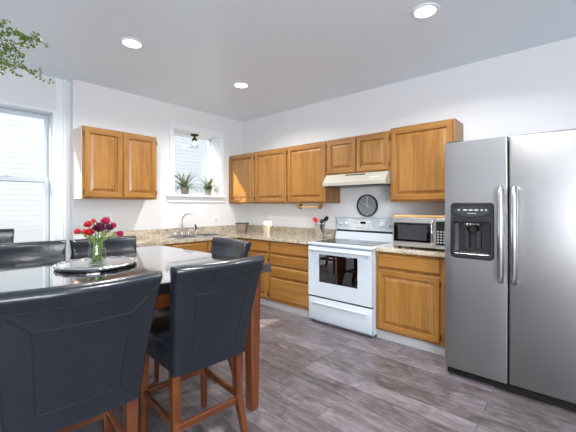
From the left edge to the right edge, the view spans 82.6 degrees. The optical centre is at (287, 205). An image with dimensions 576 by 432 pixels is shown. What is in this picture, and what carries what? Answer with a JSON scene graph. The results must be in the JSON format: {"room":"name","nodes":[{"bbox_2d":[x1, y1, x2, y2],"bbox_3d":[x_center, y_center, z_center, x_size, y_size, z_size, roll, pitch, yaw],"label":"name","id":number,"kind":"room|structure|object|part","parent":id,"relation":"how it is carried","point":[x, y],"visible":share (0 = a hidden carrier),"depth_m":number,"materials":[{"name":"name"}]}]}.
{"room":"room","nodes":[
{"label":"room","id":0,"kind":"room"},
{"bbox_2d":[0,65,69,253],"bbox_3d":[-3.775,-0.045,2.365,0.170,2.730,3.755,0,0,41],"label":"wall","id":1,"kind":"structure","parent":0,"point":[28,90],"depth_m":3.49,"materials":[{"name":"white paint"}]},
{"bbox_2d":[0,78,65,253],"bbox_3d":[-2.963,-0.045,3.232,0.220,2.730,1.290,0,0,41],"label":"window","id":2,"kind":"structure","parent":1,"relation":"in","point":[54,121],"depth_m":3.61,"materials":[{"name":"grey plastic"}]},
{"bbox_3d":[-3.012,-0.629,3.279,0.035,0.748,1.011,0,0,41],"label":"sash","id":3,"kind":"part","parent":2,"relation":"part of","materials":[{"name":"grey plastic"}]},
{"bbox_3d":[-2.978,0.102,3.249,0.035,0.813,1.011,0,0,41],"label":"sash","id":4,"kind":"part","parent":2,"relation":"part of","materials":[{"name":"grey plastic"}]},
{"bbox_2d":[70,79,242,253],"bbox_3d":[-1.673,-0.045,4.665,0.280,2.730,2.475,0,0,41],"label":"wall","id":5,"kind":"structure","parent":0,"point":[92,105],"depth_m":4.26,"materials":[{"name":"white paint"}]},
{"bbox_2d":[105,214,111,223],"bbox_3d":[-2.141,0.155,3.914,0.010,0.120,0.075,0,0,41],"label":"wall outlet","id":6,"kind":"object","parent":5,"relation":"attached to","point":[106,215],"visible":0.39,"depth_m":3.92,"materials":[{"name":"white plastic"}]},
{"bbox_2d":[73,125,156,199],"bbox_3d":[-1.996,-0.464,3.839,0.324,0.768,0.814,0,0,41],"label":"upper cabinet","id":7,"kind":"object","parent":5,"relation":"attached to","point":[107,164],"visible":1,"depth_m":3.66,"materials":[{"name":"brown wood"}]},
{"bbox_3d":[-2.281,-0.464,3.551,0.278,0.768,0.004,0,0,41],"label":"panel","id":8,"kind":"part","parent":7,"relation":"part of","materials":[{"name":"beige laminate"}]},
{"bbox_3d":[-2.016,-0.463,3.594,0.021,0.730,0.383,0,0,41],"label":"door","id":9,"kind":"part","parent":7,"relation":"part of","materials":[{"name":"brown wood"}]},
{"bbox_3d":[-1.752,-0.463,3.893,0.021,0.730,0.383,0,0,41],"label":"door","id":10,"kind":"part","parent":7,"relation":"part of","materials":[{"name":"brown wood"}]},
{"bbox_2d":[166,121,225,202],"bbox_3d":[-1.413,-0.604,4.895,0.345,1.108,0.985,0,0,41],"label":"window","id":11,"kind":"structure","parent":5,"relation":"in","point":[215,139],"depth_m":4.98,"materials":[{"name":"white paint"}]},
{"bbox_2d":[175,173,199,194],"bbox_3d":[-1.458,-0.330,4.752,0.337,0.335,0.464,0,0,41],"label":"potted plant","id":12,"kind":"object","parent":11,"relation":"on","point":[184,187],"visible":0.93,"depth_m":4.76,"materials":[{"name":"green plant"}]},
{"bbox_3d":[-1.506,-0.217,4.794,0.128,0.109,0.128,0,0,41],"label":"flower pot","id":13,"kind":"part","parent":12,"relation":"part of","materials":[{"name":"brown ceramic"}]},
{"bbox_3d":[-1.511,-0.615,5.008,0.050,0.930,0.785,0,0,41],"label":"sash frame","id":14,"kind":"part","parent":11,"relation":"part of","materials":[{"name":"white"}]},
{"bbox_2d":[190,134,198,147],"bbox_3d":[-1.400,-0.970,4.914,0.124,0.194,0.124,0,0,41],"label":"flush ceiling fixture","id":15,"kind":"object","parent":11,"relation":"attached to","point":[194,139],"visible":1,"depth_m":4.89,"materials":[{"name":"brown metal"}]},
{"bbox_3d":[-1.398,-0.106,4.882,0.305,0.112,0.985,0,0,41],"label":"sill","id":16,"kind":"part","parent":11,"relation":"part of","materials":[{"name":"white"}]},
{"bbox_2d":[199,176,218,194],"bbox_3d":[-1.230,-0.312,5.049,0.287,0.298,0.312,0,0,41],"label":"potted plant","id":17,"kind":"object","parent":11,"relation":"on","point":[207,188],"visible":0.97,"depth_m":5.05,"materials":[{"name":"green plant"}]},
{"bbox_3d":[-1.242,-0.210,5.094,0.112,0.094,0.112,0,0,41],"label":"flower pot","id":18,"kind":"part","parent":17,"relation":"part of","materials":[{"name":"brown ceramic"}]},
{"bbox_2d":[213,213,218,220],"bbox_3d":[-1.116,0.170,5.076,0.010,0.120,0.115,0,0,41],"label":"wall outlet","id":19,"kind":"object","parent":5,"relation":"attached to","point":[215,215],"visible":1,"depth_m":5.07,"materials":[{"name":"white plastic"}]},
{"bbox_2d":[0,0,575,121],"bbox_3d":[-0.391,-1.470,1.031,7.050,0.120,6.530,0,0,41],"label":"ceiling","id":20,"kind":"structure","parent":0,"point":[290,54],"depth_m":2.79,"materials":[{"name":"white paint"}]},
{"bbox_2d":[0,19,53,83],"bbox_3d":[-1.626,-0.960,1.713,0.652,0.900,0.277,0,0,-42],"label":"hanging plant","id":21,"kind":"object","parent":20,"relation":"hanging from","point":[15,32],"visible":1,"depth_m":1.81,"materials":[{"name":"green plant"}]},
{"bbox_2d":[119,37,143,48],"bbox_3d":[-1.350,-1.405,2.838,0.196,0.010,0.196,0,0,41],"label":"recessed light","id":22,"kind":"object","parent":20,"relation":"in","point":[133,43],"visible":1,"depth_m":2.83,"materials":[{"name":"white plastic"}]},
{"bbox_2d":[123,40,140,46],"bbox_3d":[-1.350,-1.406,2.838,0.142,0.004,0.142,0,0,41],"label":"diffuser","id":23,"kind":"object","parent":22,"relation":"attached to","point":[127,43],"depth_m":2.84,"materials":[{"name":"white plastic"}]},
{"bbox_2d":[233,82,248,87],"bbox_3d":[-0.547,-1.405,3.822,0.196,0.010,0.196,0,0,41],"label":"recessed light","id":24,"kind":"object","parent":20,"relation":"in","point":[236,84],"visible":1,"depth_m":3.81,"materials":[{"name":"white"}]},
{"bbox_2d":[235,83,246,87],"bbox_3d":[-0.547,-1.406,3.822,0.142,0.004,0.142,0,0,41],"label":"diffuser","id":25,"kind":"object","parent":24,"relation":"attached to","point":[238,85],"depth_m":3.82,"materials":[{"name":"white plastic"}]},
{"bbox_2d":[411,3,439,18],"bbox_3d":[0.991,-1.405,2.371,0.196,0.010,0.196,0,0,41],"label":"recessed light","id":26,"kind":"object","parent":20,"relation":"in","point":[426,10],"visible":1,"depth_m":2.36,"materials":[{"name":"white plastic"}]},
{"bbox_2d":[415,6,435,16],"bbox_3d":[0.991,-1.406,2.371,0.142,0.004,0.142,0,0,41],"label":"diffuser","id":27,"kind":"object","parent":26,"relation":"attached to","point":[421,11],"depth_m":2.37,"materials":[{"name":"white plastic"}]},
{"bbox_2d":[69,304,575,431],"bbox_3d":[-0.397,1.370,1.137,6.900,0.100,6.380,0,0,41],"label":"floor","id":28,"kind":"structure","parent":0,"point":[315,376],"depth_m":2.30,"materials":[{"name":"grey wood"}]},
{"bbox_2d":[0,228,14,243],"bbox_3d":[-2.654,0.769,2.820,0.665,1.101,0.546,0,0,41],"label":"counter stool","id":29,"kind":"object","parent":28,"relation":"on","point":[6,235],"visible":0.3,"depth_m":3.12,"materials":[{"name":"black leather"}]},
{"bbox_2d":[0,240,65,259],"bbox_3d":[-1.770,0.795,2.267,0.633,1.049,0.520,0,0,41],"label":"counter stool","id":30,"kind":"object","parent":28,"relation":"on","point":[54,247],"visible":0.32,"depth_m":2.45,"materials":[{"name":"black leather"}]},
{"bbox_2d":[0,270,162,431],"bbox_3d":[-0.900,0.795,1.364,0.556,1.049,0.633,0,0,-43],"label":"counter stool","id":31,"kind":"object","parent":28,"relation":"on","point":[71,355],"visible":1,"depth_m":1.17,"materials":[{"name":"black leather"}]},
{"bbox_3d":[-0.944,1.065,1.709,0.047,0.510,0.044,0,0,-43],"label":"leg","id":32,"kind":"part","parent":31,"relation":"part of","materials":[{"name":"brown wood"}]},
{"bbox_3d":[-0.658,1.065,1.401,0.055,0.510,0.104,0,0,-43],"label":"leg","id":33,"kind":"part","parent":31,"relation":"part of","materials":[{"name":"brown wood"}]},
{"bbox_2d":[69,236,153,318],"bbox_3d":[-1.386,0.795,2.649,0.633,1.049,0.520,0,0,41],"label":"counter stool","id":34,"kind":"object","parent":28,"relation":"on","point":[77,245],"visible":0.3,"depth_m":2.82,"materials":[{"name":"black leather"}]},
{"bbox_3d":[-1.540,0.547,2.785,0.222,0.553,0.520,0,0,41],"label":"backrest","id":35,"kind":"part","parent":34,"relation":"part of","materials":[{"name":"black leather"}]},
{"bbox_2d":[0,245,270,410],"bbox_3d":[-1.148,0.845,2.066,1.475,0.950,1.480,0,0,41],"label":"dining table","id":36,"kind":"object","parent":28,"relation":"on","point":[30,272],"visible":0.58,"depth_m":2.11,"materials":[{"name":"black paint"}]},
{"bbox_2d":[53,256,136,272],"bbox_3d":[-1.176,0.355,2.026,0.449,0.028,0.449,0,0,41],"label":"lazy susan","id":37,"kind":"object","parent":36,"relation":"on","point":[112,262],"visible":0.94,"depth_m":1.95,"materials":[{"name":"black paint"}]},
{"bbox_3d":[-1.176,0.350,2.026,0.406,0.004,0.406,0,0,-1],"label":"mirror plate","id":38,"kind":"part","parent":37,"relation":"part of","materials":[{"name":"white metal"}]},
{"bbox_2d":[87,240,106,265],"bbox_3d":[-1.124,0.273,1.931,0.098,0.149,0.098,0,0,41],"label":"glass vase","id":39,"kind":"object","parent":37,"relation":"on","point":[89,240],"visible":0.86,"depth_m":1.91,"materials":[{"name":"clear glass"}]},
{"bbox_2d":[74,229,99,259],"bbox_3d":[-1.182,0.233,1.933,0.154,0.200,0.051,0,0,-7],"label":"flower","id":40,"kind":"object","parent":39,"relation":"in","point":[76,231],"visible":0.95,"depth_m":1.93,"materials":[{"name":"red plant"}]},
{"bbox_2d":[83,221,94,246],"bbox_3d":[-1.172,0.210,1.950,0.085,0.245,0.050,0,0,6],"label":"flower","id":41,"kind":"object","parent":39,"relation":"in","point":[88,224],"visible":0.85,"depth_m":1.94,"materials":[{"name":"red plant"}]},
{"bbox_2d":[84,228,96,262],"bbox_3d":[-1.144,0.230,1.910,0.061,0.205,0.077,0,0,41],"label":"flower","id":42,"kind":"object","parent":39,"relation":"in","point":[90,231],"visible":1,"depth_m":1.91,"materials":[{"name":"red plant"}]},
{"bbox_3d":[-1.137,0.248,1.912,0.010,0.168,0.026,0,0,41],"label":"stem","id":43,"kind":"part","parent":42,"relation":"part of","materials":[{"name":"green plant"}]},
{"bbox_2d":[90,219,98,262],"bbox_3d":[-1.139,0.204,1.945,0.090,0.257,0.043,0,0,26],"label":"flower","id":44,"kind":"object","parent":39,"relation":"in","point":[93,221],"visible":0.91,"depth_m":1.94,"materials":[{"name":"red plant"}]},
{"bbox_3d":[-1.134,0.216,1.939,0.075,0.234,0.007,0,0,38],"label":"stem","id":45,"kind":"part","parent":44,"relation":"part of","materials":[{"name":"green plant"}]},
{"bbox_2d":[92,222,105,261],"bbox_3d":[-1.099,0.213,1.910,0.072,0.238,0.072,0,0,-7],"label":"flower","id":46,"kind":"object","parent":39,"relation":"in","point":[98,227],"visible":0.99,"depth_m":1.90,"materials":[{"name":"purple plant"}]},
{"bbox_3d":[-1.103,0.239,1.925,0.025,0.187,0.025,0,0,41],"label":"stem","id":47,"kind":"part","parent":46,"relation":"part of","materials":[{"name":"green plant"}]},
{"bbox_2d":[94,217,110,261],"bbox_3d":[-1.095,0.198,1.943,0.089,0.270,0.059,0,0,-35],"label":"flower","id":48,"kind":"object","parent":39,"relation":"in","point":[105,220],"visible":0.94,"depth_m":1.94,"materials":[{"name":"pink plant"}]},
{"bbox_2d":[96,224,113,262],"bbox_3d":[-1.071,0.218,1.929,0.085,0.230,0.065,0,0,14],"label":"flower","id":49,"kind":"object","parent":39,"relation":"in","point":[108,227],"visible":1,"depth_m":1.92,"materials":[{"name":"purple plant"}]},
{"bbox_3d":[-1.090,0.236,1.927,0.068,0.194,0.020,0,0,-19],"label":"stem","id":50,"kind":"part","parent":49,"relation":"part of","materials":[{"name":"green plant"}]},
{"bbox_2d":[92,230,123,262],"bbox_3d":[-1.057,0.238,1.935,0.178,0.191,0.049,0,0,5],"label":"flower","id":51,"kind":"object","parent":39,"relation":"in","point":[120,233],"visible":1,"depth_m":1.92,"materials":[{"name":"pink plant"}]},
{"bbox_3d":[-1.073,0.252,1.929,0.150,0.163,0.014,0,0,-4],"label":"stem","id":52,"kind":"part","parent":51,"relation":"part of","materials":[{"name":"green plant"}]},
{"bbox_2d":[101,222,116,256],"bbox_3d":[-1.069,0.214,1.950,0.096,0.236,0.052,0,0,-18],"label":"flower","id":53,"kind":"object","parent":39,"relation":"in","point":[114,225],"visible":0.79,"depth_m":1.95,"materials":[{"name":"pink plant"}]},
{"bbox_3d":[-0.234,0.873,2.146,0.085,0.894,0.085,0,0,41],"label":"leg","id":54,"kind":"part","parent":36,"relation":"part of","materials":[{"name":"brown wood"}]},
{"bbox_2d":[140,255,264,431],"bbox_3d":[-0.496,0.795,1.817,0.520,1.049,0.633,0,0,-44],"label":"counter stool","id":55,"kind":"object","parent":28,"relation":"on","point":[207,324],"visible":0.98,"depth_m":1.65,"materials":[{"name":"black leather"}]},
{"bbox_3d":[-0.828,1.065,1.890,0.044,0.510,0.044,0,0,-44],"label":"leg","id":56,"kind":"part","parent":55,"relation":"part of","materials":[{"name":"brown wood"}]},
{"bbox_3d":[-0.566,0.742,1.891,0.457,0.156,0.430,0,0,-44],"label":"seat","id":57,"kind":"part","parent":55,"relation":"part of","materials":[{"name":"black leather"}]},
{"bbox_3d":[-0.538,1.065,1.588,0.051,0.510,0.104,0,0,-44],"label":"leg","id":58,"kind":"part","parent":55,"relation":"part of","materials":[{"name":"brown wood"}]},
{"bbox_3d":[-0.553,1.065,2.152,0.044,0.510,0.044,0,0,-44],"label":"leg","id":59,"kind":"part","parent":55,"relation":"part of","materials":[{"name":"brown wood"}]},
{"bbox_3d":[-0.354,0.547,1.668,0.520,0.553,0.222,0,0,-44],"label":"backrest","id":60,"kind":"part","parent":55,"relation":"part of","materials":[{"name":"black leather"}]},
{"bbox_3d":[-0.265,1.065,1.848,0.051,0.510,0.104,0,0,-44],"label":"leg","id":61,"kind":"part","parent":55,"relation":"part of","materials":[{"name":"brown wood"}]},
{"bbox_2d":[154,237,250,381],"bbox_3d":[-0.648,0.795,2.512,0.633,1.049,0.520,0,0,-41],"label":"counter stool","id":62,"kind":"object","parent":28,"relation":"on","point":[231,247],"visible":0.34,"depth_m":2.55,"materials":[{"name":"black leather"}]},
{"bbox_3d":[-0.986,1.065,2.473,0.044,0.510,0.044,0,0,-41],"label":"leg","id":63,"kind":"part","parent":62,"relation":"part of","materials":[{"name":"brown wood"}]},
{"bbox_3d":[-0.725,0.742,2.446,0.430,0.156,0.457,0,0,-41],"label":"seat","id":64,"kind":"part","parent":62,"relation":"part of","materials":[{"name":"black leather"}]},
{"bbox_3d":[-0.421,1.065,2.458,0.104,0.510,0.051,0,0,-41],"label":"leg","id":65,"kind":"part","parent":62,"relation":"part of","materials":[{"name":"brown wood"}]},
{"bbox_3d":[-0.492,0.547,2.646,0.222,0.553,0.520,0,0,-41],"label":"backrest","id":66,"kind":"part","parent":62,"relation":"part of","materials":[{"name":"black leather"}]},
{"bbox_2d":[170,238,238,252],"bbox_3d":[-1.258,0.884,4.465,0.606,0.872,1.055,0,0,41],"label":"base cabinet","id":67,"kind":"object","parent":28,"relation":"on","point":[201,246],"visible":0.12,"depth_m":4.14,"materials":[{"name":"brown wood"}]},
{"bbox_3d":[-1.216,0.537,4.078,0.020,0.135,0.490,0,0,41],"label":"drawer","id":68,"kind":"part","parent":67,"relation":"part of","materials":[{"name":"brown wood"}]},
{"bbox_3d":[-0.879,0.537,4.461,0.020,0.135,0.490,0,0,41],"label":"drawer","id":69,"kind":"part","parent":67,"relation":"part of","materials":[{"name":"brown wood"}]},
{"bbox_2d":[104,225,335,246],"bbox_3d":[-0.767,0.377,4.061,1.873,0.140,2.178,0,0,41],"label":"countertop","id":70,"kind":"structure","parent":67,"relation":"on","point":[150,237],"depth_m":4.42,"materials":[{"name":"beige stone"}]},
{"bbox_2d":[173,213,197,235],"bbox_3d":[-1.434,0.250,4.569,0.339,0.314,0.142,0,0,-27],"label":"kitchen faucet","id":71,"kind":"object","parent":70,"relation":"on","point":[184,215],"visible":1,"depth_m":4.55,"materials":[{"name":"silver metal"}]},
{"bbox_3d":[-1.375,0.243,4.572,0.241,0.300,0.040,0,0,-12],"label":"spout","id":72,"kind":"part","parent":71,"relation":"part of","materials":[{"name":"silver metal"}]},
{"bbox_2d":[163,233,227,238],"bbox_3d":[-1.247,0.495,4.445,0.374,0.186,0.804,0,0,41],"label":"sink","id":73,"kind":"object","parent":70,"relation":"in","point":[207,234],"visible":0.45,"depth_m":4.47,"materials":[{"name":"silver metal"}]},
{"bbox_3d":[-1.374,0.496,4.301,0.310,0.184,0.355,0,0,41],"label":"bowl","id":74,"kind":"part","parent":73,"relation":"part of","materials":[{"name":"silver metal"}]},
{"bbox_3d":[-1.119,0.496,4.590,0.310,0.184,0.355,0,0,41],"label":"bowl","id":75,"kind":"part","parent":73,"relation":"part of","materials":[{"name":"silver metal"}]},
{"bbox_2d":[235,223,248,231],"bbox_3d":[-0.723,0.336,5.169,0.186,0.142,0.152,0,0,13],"label":"basket","id":76,"kind":"object","parent":70,"relation":"on","point":[241,227],"visible":0.99,"depth_m":5.11,"materials":[{"name":"brown wicker"}]},
{"bbox_2d":[315,224,323,237],"bbox_3d":[0.403,0.319,4.177,0.124,0.177,0.124,0,0,41],"label":"utensil crock","id":77,"kind":"object","parent":70,"relation":"on","point":[319,230],"visible":0.98,"depth_m":4.13,"materials":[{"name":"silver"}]},
{"bbox_2d":[240,238,270,306],"bbox_3d":[-0.274,0.884,4.677,0.593,0.872,0.606,0,0,41],"label":"base cabinet","id":78,"kind":"object","parent":28,"relation":"on","point":[258,247],"visible":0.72,"depth_m":4.33,"materials":[{"name":"brown wood"}]},
{"bbox_3d":[-0.462,0.537,4.459,0.540,0.135,0.020,0,0,41],"label":"drawer","id":79,"kind":"part","parent":78,"relation":"part of","materials":[{"name":"brown wood"}]},
{"bbox_3d":[-0.462,0.919,4.458,0.540,0.578,0.021,0,0,41],"label":"door","id":80,"kind":"part","parent":78,"relation":"part of","materials":[{"name":"brown wood"}]},
{"bbox_2d":[270,241,312,318],"bbox_3d":[0.203,0.884,4.259,0.672,0.872,0.601,0,0,41],"label":"base cabinet","id":81,"kind":"object","parent":28,"relation":"on","point":[289,261],"visible":0.56,"depth_m":4.03,"materials":[{"name":"brown wood"}]},
{"bbox_3d":[0.013,0.843,4.040,0.633,0.125,0.020,0,0,41],"label":"drawer","id":82,"kind":"part","parent":81,"relation":"part of","materials":[{"name":"brown wood"}]},
{"bbox_3d":[0.013,0.693,4.040,0.633,0.130,0.020,0,0,41],"label":"drawer","id":83,"kind":"part","parent":81,"relation":"part of","materials":[{"name":"brown wood"}]},
{"bbox_3d":[0.013,0.537,4.040,0.633,0.135,0.020,0,0,41],"label":"drawer","id":84,"kind":"part","parent":81,"relation":"part of","materials":[{"name":"brown wood"}]},
{"bbox_3d":[0.013,1.058,4.040,0.633,0.265,0.020,0,0,41],"label":"drawer","id":85,"kind":"part","parent":81,"relation":"part of","materials":[{"name":"brown wood"}]},
{"bbox_2d":[308,217,392,336],"bbox_3d":[0.724,0.731,3.713,0.806,1.178,0.672,0,0,41],"label":"electric range","id":86,"kind":"object","parent":28,"relation":"on","point":[341,268],"visible":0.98,"depth_m":3.53,"materials":[{"name":"white metal"}]},
{"bbox_3d":[0.517,0.485,3.479,0.728,0.028,0.046,0,0,41],"label":"door handle","id":87,"kind":"part","parent":86,"relation":"part of","materials":[{"name":"white metal"}]},
{"bbox_3d":[0.545,0.729,3.511,0.790,0.553,0.044,0,0,41],"label":"oven door","id":88,"kind":"part","parent":86,"relation":"part of","materials":[{"name":"white metal"}]},
{"bbox_3d":[0.546,1.150,3.512,0.790,0.250,0.042,0,0,41],"label":"storage drawer","id":89,"kind":"part","parent":86,"relation":"part of","materials":[{"name":"white metal"}]},
{"bbox_2d":[308,238,391,249],"bbox_3d":[0.737,0.423,3.729,0.806,0.030,0.630,0,0,41],"label":"cooktop","id":90,"kind":"object","parent":86,"relation":"in","point":[334,243],"depth_m":3.64,"materials":[{"name":"grey ceramic"}]},
{"bbox_2d":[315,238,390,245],"bbox_3d":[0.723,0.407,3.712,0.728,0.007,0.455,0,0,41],"label":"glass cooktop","id":91,"kind":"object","parent":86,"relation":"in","point":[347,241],"depth_m":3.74,"materials":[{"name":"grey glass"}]},
{"bbox_3d":[0.902,0.217,3.922,0.210,0.085,0.015,0,0,41],"label":"control panel","id":92,"kind":"part","parent":86,"relation":"part of","materials":[{"name":"white plastic"}]},
{"bbox_2d":[376,251,444,355],"bbox_3d":[1.320,0.884,3.271,0.680,0.872,0.606,0,0,41],"label":"base cabinet","id":93,"kind":"object","parent":28,"relation":"on","point":[410,289],"visible":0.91,"depth_m":3.04,"materials":[{"name":"brown wood"}]},
{"bbox_3d":[1.113,0.540,3.070,0.584,0.130,0.020,0,0,41],"label":"drawer","id":94,"kind":"part","parent":93,"relation":"part of","materials":[{"name":"brown wood"}]},
{"bbox_3d":[1.113,0.919,3.070,0.584,0.578,0.021,0,0,41],"label":"door","id":95,"kind":"part","parent":93,"relation":"part of","materials":[{"name":"brown wood"}]},
{"bbox_2d":[375,243,444,257],"bbox_3d":[1.321,0.377,3.263,0.693,0.140,0.613,0,0,41],"label":"countertop","id":96,"kind":"structure","parent":93,"relation":"on","point":[391,248],"depth_m":3.08,"materials":[{"name":"beige stone"}]},
{"bbox_2d":[393,217,444,249],"bbox_3d":[1.349,0.259,3.178,0.540,0.298,0.448,0,0,41],"label":"microwave oven","id":97,"kind":"object","parent":96,"relation":"on","point":[407,231],"visible":0.7,"depth_m":3.04,"materials":[{"name":"silver metal"}]},
{"bbox_2d":[393,215,444,217],"bbox_3d":[1.336,0.101,3.201,0.500,0.018,0.330,0,0,41],"label":"cutting board","id":98,"kind":"object","parent":97,"relation":"on","point":[412,216],"visible":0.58,"depth_m":3.13,"materials":[{"name":"brown wood"}]},
{"bbox_3d":[1.301,0.249,2.954,0.020,0.250,0.048,0,0,41],"label":"door handle","id":99,"kind":"part","parent":97,"relation":"part of","materials":[{"name":"silver metal"}]},
{"bbox_3d":[1.387,0.248,2.918,0.138,0.276,0.024,0,0,41],"label":"control panel","id":100,"kind":"part","parent":97,"relation":"part of","materials":[{"name":"silver metal"}]},
{"bbox_2d":[445,128,575,410],"bbox_3d":[1.832,0.409,2.565,0.915,1.822,0.938,0,0,41],"label":"refrigerator","id":101,"kind":"object","parent":28,"relation":"on","point":[510,202],"visible":1,"depth_m":2.26,"materials":[{"name":"grey metal"}]},
{"bbox_3d":[1.393,0.168,2.472,0.100,0.076,0.060,0,0,41],"label":"dispenser spout","id":102,"kind":"part","parent":101,"relation":"part of","materials":[{"name":"black plastic"}]},
{"bbox_3d":[1.409,0.380,2.464,0.414,1.740,0.070,0,0,41],"label":"freezer door","id":103,"kind":"part","parent":101,"relation":"part of","materials":[{"name":"silver metal"}]},
{"bbox_3d":[1.490,0.200,2.294,0.042,0.695,0.079,0,0,41],"label":"door handle","id":104,"kind":"part","parent":101,"relation":"part of","materials":[{"name":"silver metal"}]},
{"bbox_3d":[1.548,0.200,2.243,0.042,0.695,0.079,0,0,41],"label":"door handle","id":105,"kind":"part","parent":101,"relation":"part of","materials":[{"name":"silver metal"}]},
{"bbox_3d":[1.755,0.380,2.159,0.493,1.740,0.070,0,0,41],"label":"fridge door","id":106,"kind":"part","parent":101,"relation":"part of","materials":[{"name":"silver metal"}]},
{"bbox_2d":[243,37,575,229],"bbox_3d":[1.663,-0.045,3.474,6.900,2.730,0.150,0,0,41],"label":"wall","id":107,"kind":"structure","parent":0,"point":[531,90],"depth_m":3.51,"materials":[{"name":"white paint"}]},
{"bbox_2d":[104,225,335,237],"bbox_3d":[-0.767,0.357,4.061,1.873,0.101,2.178,0,0,41],"label":"backsplash","id":108,"kind":"structure","parent":107,"relation":"attached to","point":[224,228],"depth_m":4.66,"materials":[{"name":"stone"}]},
{"bbox_2d":[229,152,254,203],"bbox_3d":[-0.625,-0.418,5.173,0.610,0.763,0.326,0,0,41],"label":"upper cabinet","id":109,"kind":"object","parent":107,"relation":"attached to","point":[242,166],"visible":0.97,"depth_m":5.03,"materials":[{"name":"brown wood"}]},
{"bbox_2d":[255,147,287,203],"bbox_3d":[-0.154,-0.418,4.758,0.645,0.763,0.326,0,0,41],"label":"upper cabinet","id":110,"kind":"object","parent":107,"relation":"attached to","point":[271,166],"visible":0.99,"depth_m":4.62,"materials":[{"name":"brown wood"}]},
{"bbox_2d":[287,141,339,202],"bbox_3d":[0.328,-0.418,4.333,0.640,0.763,0.326,0,0,41],"label":"upper cabinet","id":111,"kind":"object","parent":107,"relation":"attached to","point":[307,163],"visible":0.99,"depth_m":4.18,"materials":[{"name":"brown wood"}]},
{"bbox_3d":[0.229,-0.417,4.222,0.612,0.725,0.021,0,0,41],"label":"door","id":112,"kind":"part","parent":111,"relation":"part of","materials":[{"name":"brown wood"}]},
{"bbox_2d":[298,203,321,208],"bbox_3d":[0.283,0.003,4.230,0.342,0.077,0.070,0,0,41],"label":"paper towel holder","id":113,"kind":"object","parent":111,"relation":"attached to","point":[300,205],"visible":1,"depth_m":4.22,"materials":[{"name":"brown wood"}]},
{"bbox_3d":[0.283,0.013,4.230,0.300,0.021,0.022,0,0,41],"label":"rod","id":114,"kind":"part","parent":113,"relation":"part of","materials":[{"name":"brown wood"}]},
{"bbox_2d":[323,171,390,187],"bbox_3d":[0.844,-0.298,3.808,0.790,0.142,0.410,0,0,41],"label":"range hood","id":115,"kind":"object","parent":107,"relation":"attached to","point":[382,178],"visible":0.94,"depth_m":3.64,"materials":[{"name":"beige metal"}]},
{"bbox_3d":[0.834,-0.232,3.811,0.770,0.010,0.360,0,0,41],"label":"filter panel","id":116,"kind":"part","parent":115,"relation":"part of","materials":[{"name":"beige metal"}]},
{"bbox_2d":[326,131,390,174],"bbox_3d":[0.873,-0.585,3.852,0.815,0.430,0.326,0,0,41],"label":"upper cabinet","id":117,"kind":"object","parent":107,"relation":"attached to","point":[366,153],"visible":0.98,"depth_m":3.70,"materials":[{"name":"brown wood"}]},
{"bbox_3d":[0.624,-0.584,3.873,0.386,0.392,0.021,0,0,41],"label":"door","id":118,"kind":"part","parent":117,"relation":"part of","materials":[{"name":"brown wood"}]},
{"bbox_3d":[0.926,-0.584,3.608,0.386,0.392,0.021,0,0,41],"label":"door","id":119,"kind":"part","parent":117,"relation":"part of","materials":[{"name":"brown wood"}]},
{"bbox_2d":[357,194,377,216],"bbox_3d":[0.958,-0.005,3.968,0.270,0.270,0.036,0,0,41],"label":"wall clock","id":120,"kind":"object","parent":107,"relation":"attached to","point":[367,205],"visible":1,"depth_m":3.96,"materials":[{"name":"black plastic"}]},
{"bbox_2d":[390,118,462,201],"bbox_3d":[1.415,-0.432,3.374,0.630,0.775,0.326,0,0,41],"label":"upper cabinet","id":121,"kind":"object","parent":107,"relation":"attached to","point":[418,150],"visible":0.87,"depth_m":3.25,"materials":[{"name":"brown wood"}]},
{"label":"outside","id":122,"kind":"structure","parent":0,"visible":0},
{"bbox_3d":[-12.958,1.970,11.424,25.450,0.100,32.000,0,0,41],"label":"ground","id":123,"kind":"structure","parent":122,"visible":0},
{"bbox_2d":[0,112,207,242],"bbox_3d":[-5.632,-0.394,6.298,0.620,4.628,20.200,0,0,41],"label":"house","id":124,"kind":"structure","parent":123,"relation":"on","point":[21,137],"depth_m":6.53,"materials":[{"name":"white"}]}
]}

